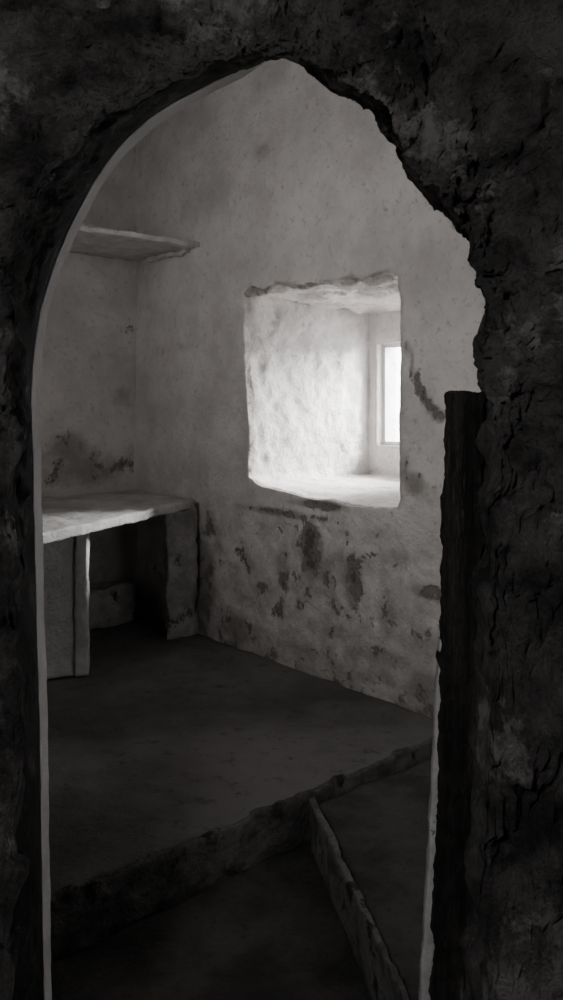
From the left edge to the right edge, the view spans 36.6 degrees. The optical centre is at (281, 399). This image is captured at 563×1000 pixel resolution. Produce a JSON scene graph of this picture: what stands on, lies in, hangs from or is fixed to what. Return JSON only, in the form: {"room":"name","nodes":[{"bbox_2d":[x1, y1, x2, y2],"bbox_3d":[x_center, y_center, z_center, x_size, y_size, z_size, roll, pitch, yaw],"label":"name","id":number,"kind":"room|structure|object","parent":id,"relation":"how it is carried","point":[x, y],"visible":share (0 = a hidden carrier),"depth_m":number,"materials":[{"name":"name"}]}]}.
{"room":"old stone doorway","nodes":[
{"label":"old stone doorway","id":0,"kind":"room"},
{"bbox_2d":[39,145,136,612],"bbox_3d":[-1.911,-0.450,4.261,2.950,4.000,0.042,0,0,-44],"label":"wall","id":1,"kind":"structure","parent":0,"point":[88,381],"depth_m":5.06,"materials":[{"name":"grey paint"}]},
{"bbox_2d":[69,224,199,262],"bbox_3d":[-1.218,-0.853,4.486,1.547,0.074,0.670,0,0,-43],"label":"corner shelf","id":2,"kind":"object","parent":1,"relation":"attached to","point":[104,242],"visible":0.61,"depth_m":4.70,"materials":[{"name":"grey stone"}]},
{"bbox_2d":[51,841,371,999],"bbox_3d":[0.000,1.469,2.200,6.200,0.046,7.600,0,0,0],"label":"floor","id":3,"kind":"structure","parent":0,"point":[273,929],"depth_m":2.27,"materials":[{"name":"grey stone"}]},
{"bbox_2d":[47,612,433,962],"bbox_3d":[-0.959,1.387,3.511,2.405,0.188,2.452,0,0,-42],"label":"raised platform","id":4,"kind":"object","parent":3,"relation":"on","point":[179,767],"visible":0.65,"depth_m":3.05,"materials":[{"name":"concrete"}]},
{"bbox_2d":[41,490,198,678],"bbox_3d":[-0.993,0.930,4.272,1.244,0.774,1.499,0,0,44],"label":"stone table","id":5,"kind":"object","parent":4,"relation":"on","point":[74,606],"visible":0.82,"depth_m":4.29,"materials":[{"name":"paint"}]},
{"bbox_2d":[309,796,408,999],"bbox_3d":[0.191,1.391,2.308,0.034,0.170,1.041,0,0,-10],"label":"stone curb","id":6,"kind":"object","parent":3,"relation":"on","point":[382,979],"visible":1,"depth_m":2.25,"materials":[{"name":"grey stone"}]},
{"bbox_2d":[318,757,431,999],"bbox_3d":[0.861,1.400,2.142,1.331,0.164,1.980,0,0,-40],"label":"step","id":7,"kind":"structure","parent":3,"relation":"on","point":[379,826],"depth_m":2.51,"materials":[{"name":"grey stone"}]},
{"bbox_2d":[418,390,484,999],"bbox_3d":[0.305,0.723,1.565,0.132,1.482,0.089,0,0,0],"label":"post","id":8,"kind":"object","parent":3,"relation":"on","point":[447,905],"visible":0.91,"depth_m":1.53,"materials":[{"name":"brown wood"}]},
{"bbox_2d":[0,0,562,999],"bbox_3d":[-0.001,-0.334,1.499,6.024,4.557,0.502,0,0,0],"label":"wall","id":9,"kind":"structure","parent":0,"point":[468,94],"depth_m":1.36,"materials":[{"name":"stone"}]},
{"bbox_2d":[31,62,263,999],"bbox_3d":[-0.255,0.643,1.641,0.465,2.603,0.049,0,0,0],"label":"trim","id":10,"kind":"structure","parent":9,"relation":"attached to","point":[142,131],"depth_m":1.64,"materials":[{"name":"white paint"}]},
{"bbox_2d":[134,58,484,718],"bbox_3d":[1.086,-0.450,3.867,1.245,4.003,4.813,0,0,-41],"label":"wall","id":11,"kind":"structure","parent":0,"point":[259,351],"depth_m":4.37,"materials":[{"name":"grey paint"}]},
{"bbox_2d":[382,343,400,445],"bbox_3d":[0.796,-0.033,4.815,0.040,0.610,0.581,0,0,-41],"label":"window","id":12,"kind":"structure","parent":11,"relation":"in","point":[386,347],"depth_m":5.01,"materials":[{"name":"paint"}]}
]}

